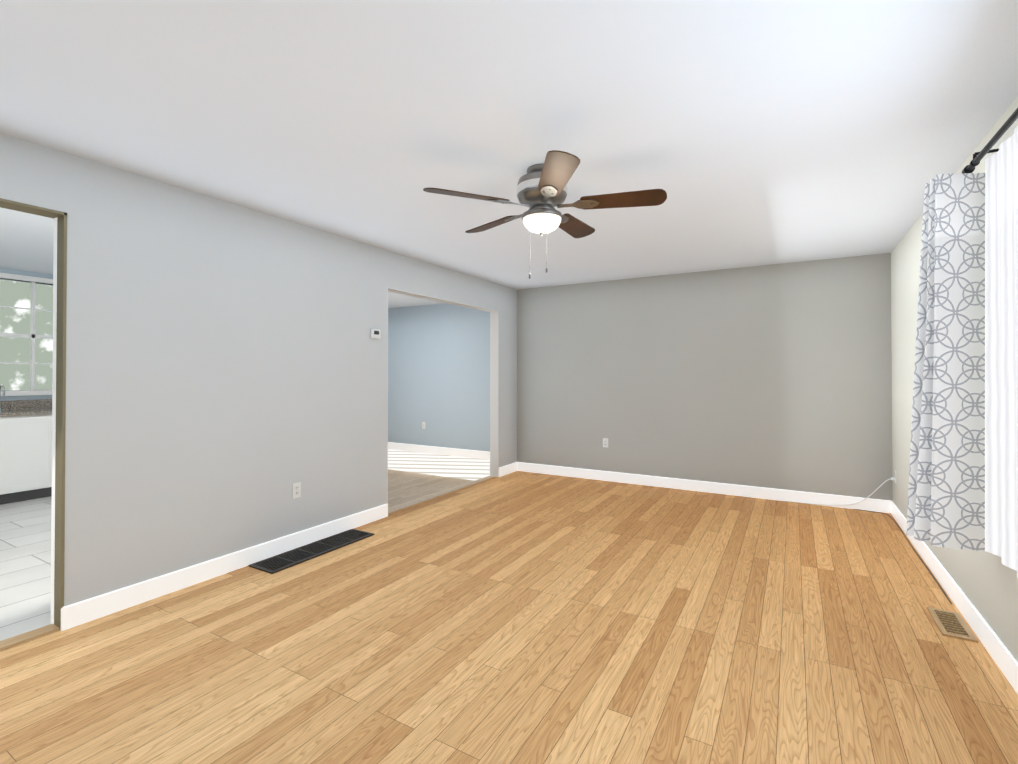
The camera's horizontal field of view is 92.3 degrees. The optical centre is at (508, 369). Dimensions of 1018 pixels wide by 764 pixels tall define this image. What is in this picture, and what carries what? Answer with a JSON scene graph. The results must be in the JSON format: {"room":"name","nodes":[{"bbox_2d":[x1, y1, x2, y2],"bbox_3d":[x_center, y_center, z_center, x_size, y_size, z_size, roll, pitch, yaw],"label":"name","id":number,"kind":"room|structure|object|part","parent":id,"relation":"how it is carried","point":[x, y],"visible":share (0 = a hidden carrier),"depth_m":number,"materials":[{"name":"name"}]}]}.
{"room":"empty living room","nodes":[
{"label":"empty living room","id":0,"kind":"room"},
{"bbox_2d":[0,496,51,640],"bbox_3d":[-4.211,1.385,3.409,4.170,0.100,4.550,0,-1,30],"label":"floor","id":1,"kind":"structure","parent":0,"point":[25,566],"depth_m":3.31,"materials":[{"name":"white tile"}]},
{"bbox_2d":[0,416,3,504],"bbox_3d":[-5.523,0.908,4.489,0.569,0.875,1.085,0,-1,30],"label":"base cabinet","id":2,"kind":"object","parent":1,"relation":"on","point":[1,417],"depth_m":4.83,"materials":[{"name":"white wood"}]},
{"bbox_2d":[4,412,51,503],"bbox_3d":[-5.037,0.915,5.325,0.569,0.875,1.085,0,-1,30],"label":"base cabinet","id":3,"kind":"object","parent":1,"relation":"on","point":[25,449],"depth_m":5.00,"materials":[{"name":"white wood"}]},
{"bbox_2d":[0,408,51,415],"bbox_3d":[-5.640,0.448,4.282,0.579,0.039,4.350,0,-1,30],"label":"countertop","id":4,"kind":"structure","parent":3,"relation":"on","point":[3,411],"depth_m":5.05,"materials":[{"name":"brown stone"}]},
{"bbox_2d":[0,384,4,410],"bbox_3d":[-5.305,0.296,5.112,0.171,0.279,0.044,0,-1,30],"label":"faucet","id":5,"kind":"object","parent":4,"relation":"on","point":[1,385],"depth_m":5.09,"materials":[{"name":"silver metal"}]},
{"bbox_2d":[0,624,59,650],"bbox_3d":[-2.602,1.317,2.038,0.100,0.011,1.115,0,-1,30],"label":"threshold","id":6,"kind":"object","parent":1,"relation":"on","point":[27,636],"depth_m":2.41,"materials":[{"name":"brown wood"}]},
{"bbox_2d":[0,268,52,400],"bbox_3d":[-5.947,0.125,4.463,0.120,2.440,4.610,0,-1,30],"label":"wall","id":7,"kind":"structure","parent":0,"point":[32,274],"depth_m":5.40,"materials":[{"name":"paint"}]},
{"bbox_2d":[0,400,51,407],"bbox_3d":[-5.882,0.379,4.423,0.019,0.100,4.350,0,-1,30],"label":"backsplash","id":8,"kind":"structure","parent":7,"relation":"attached to","point":[13,403],"depth_m":5.39,"materials":[{"name":"brown stone"}]},
{"bbox_2d":[0,273,52,395],"bbox_3d":[-5.471,-0.374,5.215,0.132,1.320,1.310,0,-1,30],"label":"kitchen window","id":9,"kind":"structure","parent":7,"relation":"in","point":[32,336],"depth_m":5.47,"materials":[{"name":"white wood"}]},
{"bbox_2d":[0,133,516,605],"bbox_3d":[-1.535,0.120,3.896,0.120,2.440,7.660,0,-1,30],"label":"wall","id":10,"kind":"structure","parent":0,"point":[226,375],"depth_m":3.11,"materials":[{"name":"grey paint"}]},
{"bbox_2d":[0,198,66,629],"bbox_3d":[-2.605,0.258,2.052,0.128,2.130,1.118,0,-1,30],"label":"door frame","id":11,"kind":"structure","parent":10,"relation":"attached to","point":[60,412],"depth_m":2.51,"materials":[{"name":"brown"}]},
{"bbox_2d":[60,504,387,630],"bbox_3d":[-1.693,1.277,3.480,0.014,0.118,2.309,0,-1,30],"label":"baseboard","id":12,"kind":"structure","parent":10,"relation":"attached to","point":[88,610],"depth_m":3.06,"materials":[{"name":"white wood"}]},
{"bbox_2d":[292,482,300,498],"bbox_3d":[-1.591,0.908,3.667,0.006,0.114,0.070,0,-1,30],"label":"outlet","id":13,"kind":"object","parent":10,"relation":"attached to","point":[294,496],"visible":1,"depth_m":3.66,"materials":[{"name":"white plastic"}]},
{"bbox_2d":[371,329,380,338],"bbox_3d":[-1.187,-0.316,4.356,0.023,0.084,0.110,0,-1,30],"label":"thermostat","id":14,"kind":"object","parent":10,"relation":"attached to","point":[375,333],"visible":0.98,"depth_m":4.35,"materials":[{"name":"white plastic"}]},
{"bbox_2d":[387,287,498,503],"bbox_3d":[-0.677,0.303,5.370,0.124,2.100,1.966,0,-1,30],"label":"door frame","id":15,"kind":"structure","parent":10,"relation":"attached to","point":[494,394],"depth_m":6.20,"materials":[{"name":"white paint"}]},
{"bbox_2d":[499,462,516,476],"bbox_3d":[-0.005,1.303,6.385,0.014,0.118,0.480,0,-1,30],"label":"baseboard","id":16,"kind":"structure","parent":10,"relation":"attached to","point":[507,469],"depth_m":6.36,"materials":[{"name":"white wood"}]},
{"bbox_2d":[388,303,489,451],"bbox_3d":[-1.414,0.158,8.185,3.980,2.440,0.120,0,-1,30],"label":"wall","id":17,"kind":"structure","parent":0,"point":[439,370],"depth_m":7.95,"materials":[{"name":"blue paint"}]},
{"bbox_2d":[388,442,489,458],"bbox_3d":[-1.448,1.319,8.117,3.980,0.118,0.014,0,-1,30],"label":"baseboard","id":18,"kind":"structure","parent":17,"relation":"attached to","point":[444,451],"depth_m":7.91,"materials":[{"name":"white wood"}]},
{"bbox_2d":[0,469,1017,763],"bbox_3d":[-1.516,1.389,3.873,8.363,0.100,7.660,0,-1,30],"label":"floor","id":19,"kind":"structure","parent":0,"point":[518,617],"depth_m":2.29,"materials":[{"name":"laminate"}]},
{"bbox_2d":[249,529,373,573],"bbox_3d":[-1.427,1.332,3.637,0.255,0.010,0.900,0,-1,30],"label":"floor vent","id":20,"kind":"object","parent":19,"relation":"in","point":[285,560],"visible":0.96,"depth_m":3.57,"materials":[{"name":"black metal"}]},
{"bbox_2d":[388,449,489,480],"bbox_3d":[-1.580,1.370,7.411,3.460,0.001,1.334,0,-1,30],"label":"rug","id":21,"kind":"object","parent":19,"relation":"on","point":[466,468],"depth_m":7.02,"materials":[{"name":"white fabric"}]},
{"bbox_2d":[782,478,890,505],"bbox_3d":[3.133,1.167,4.718,0.872,0.357,0.175,0,-1,30],"label":"cord","id":22,"kind":"object","parent":19,"relation":"on","point":[842,505],"visible":0.98,"depth_m":4.74,"materials":[{"name":"white plastic"}]},
{"bbox_2d":[855,509,951,603],"bbox_3d":[2.911,1.334,3.733,0.275,0.006,2.083,0,-1,30],"label":"cord","id":23,"kind":"object","parent":19,"relation":"on","point":[915,551],"visible":0.98,"depth_m":3.51,"materials":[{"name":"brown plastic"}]},
{"bbox_2d":[927,607,977,642],"bbox_3d":[2.298,1.323,2.543,0.133,0.010,0.320,0,-1,30],"label":"floor vent","id":24,"kind":"object","parent":19,"relation":"in","point":[951,624],"visible":0.98,"depth_m":2.53,"materials":[{"name":"brown"}]},
{"bbox_2d":[0,0,1017,308],"bbox_3d":[-1.567,-1.151,3.810,8.363,0.100,7.860,0,-1,30],"label":"ceiling","id":25,"kind":"structure","parent":0,"point":[754,132],"depth_m":2.13,"materials":[{"name":"white paint"}]},
{"bbox_2d":[423,150,666,278],"bbox_3d":[0.211,-0.802,2.763,1.275,0.617,1.228,0,-1,30],"label":"ceiling fan","id":26,"kind":"object","parent":25,"relation":"hanging from","point":[541,191],"visible":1,"depth_m":2.62,"materials":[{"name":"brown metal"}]},
{"bbox_3d":[-0.222,-0.907,2.551,0.450,0.040,0.148,0,-1,-23],"label":"blade","id":27,"kind":"part","parent":26,"relation":"part of","materials":[{"name":"brown wood"}]},
{"bbox_3d":[-0.105,-0.903,3.054,0.148,0.040,0.450,0,-1,-41],"label":"blade","id":28,"kind":"part","parent":26,"relation":"part of","materials":[{"name":"brown wood"}]},
{"bbox_3d":[0.183,-0.797,2.721,0.214,0.075,0.214,0,-1,30],"label":"lamp shade","id":29,"kind":"part","parent":26,"relation":"part of","materials":[{"name":"white glass"}]},
{"bbox_3d":[0.183,-0.988,2.723,0.274,0.245,0.274,0,-1,30],"label":"motor","id":30,"kind":"part","parent":26,"relation":"part of","materials":[{"name":"silver metal"}]},
{"bbox_3d":[0.220,-0.910,2.283,0.148,0.040,0.450,0,-1,-5],"label":"blade","id":31,"kind":"part","parent":26,"relation":"part of","materials":[{"name":"brown wood"}]},
{"bbox_3d":[0.411,-0.903,3.098,0.148,0.040,0.450,0,-1,31],"label":"blade","id":32,"kind":"part","parent":26,"relation":"part of","materials":[{"name":"brown wood"}]},
{"bbox_3d":[0.612,-0.907,2.622,0.450,0.040,0.148,0,-1,13],"label":"blade","id":33,"kind":"part","parent":26,"relation":"part of","materials":[{"name":"brown wood"}]},
{"bbox_2d":[517,253,892,500],"bbox_3d":[1.930,0.135,5.618,4.143,2.440,0.120,0,-1,30],"label":"wall","id":34,"kind":"structure","parent":0,"point":[777,376],"depth_m":5.33,"materials":[{"name":"grey paint"}]},
{"bbox_2d":[603,438,607,447],"bbox_3d":[1.180,0.898,5.974,0.070,0.114,0.006,0,-1,30],"label":"outlet","id":35,"kind":"object","parent":34,"relation":"attached to","point":[605,442],"visible":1,"depth_m":5.97,"materials":[{"name":"white plastic"}]},
{"bbox_2d":[517,462,890,512],"bbox_3d":[1.845,1.296,5.580,4.023,0.118,0.014,0,-1,30],"label":"baseboard","id":36,"kind":"structure","parent":34,"relation":"attached to","point":[875,505],"depth_m":5.33,"materials":[{"name":"white wood"}]},
{"bbox_2d":[891,96,1017,661],"bbox_3d":[1.912,0.099,1.581,0.120,2.440,6.880,0,-1,30],"label":"wall","id":37,"kind":"structure","parent":0,"point":[987,583],"depth_m":3.65,"materials":[{"name":"grey paint"}]},
{"bbox_2d":[891,501,1017,693],"bbox_3d":[1.850,1.260,1.599,0.014,0.118,6.866,0,-1,30],"label":"baseboard","id":38,"kind":"structure","parent":37,"relation":"attached to","point":[1004,659],"depth_m":2.54,"materials":[{"name":"white wood"}]},
{"bbox_2d":[962,108,1017,172],"bbox_3d":[1.423,-0.887,1.030,0.160,0.078,2.472,0,-1,30],"label":"curtain rod","id":39,"kind":"object","parent":37,"relation":"attached to","point":[995,138],"visible":0.79,"depth_m":1.87,"materials":[{"name":"black metal"}]},
{"bbox_2d":[906,173,985,551],"bbox_3d":[1.997,-0.021,2.212,0.300,1.632,0.353,0,-1,30],"label":"curtain","id":40,"kind":"object","parent":39,"relation":"hanging from","point":[946,499],"visible":0.98,"depth_m":2.14,"materials":[{"name":"white fabric"}]},
{"bbox_2d":[985,126,1017,577],"bbox_3d":[1.424,-0.066,1.039,0.033,1.640,2.350,0,-1,30],"label":"sheer curtain","id":41,"kind":"object","parent":39,"relation":"hanging from","point":[1001,353],"visible":1,"depth_m":1.91,"materials":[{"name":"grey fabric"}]},
{"label":"outside","id":42,"kind":"structure","parent":0,"visible":0},
{"bbox_2d":[0,279,52,390],"bbox_3d":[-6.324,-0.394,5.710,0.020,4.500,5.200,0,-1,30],"label":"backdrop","id":43,"kind":"structure","parent":42,"point":[15,349],"depth_m":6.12,"materials":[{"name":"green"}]}
]}

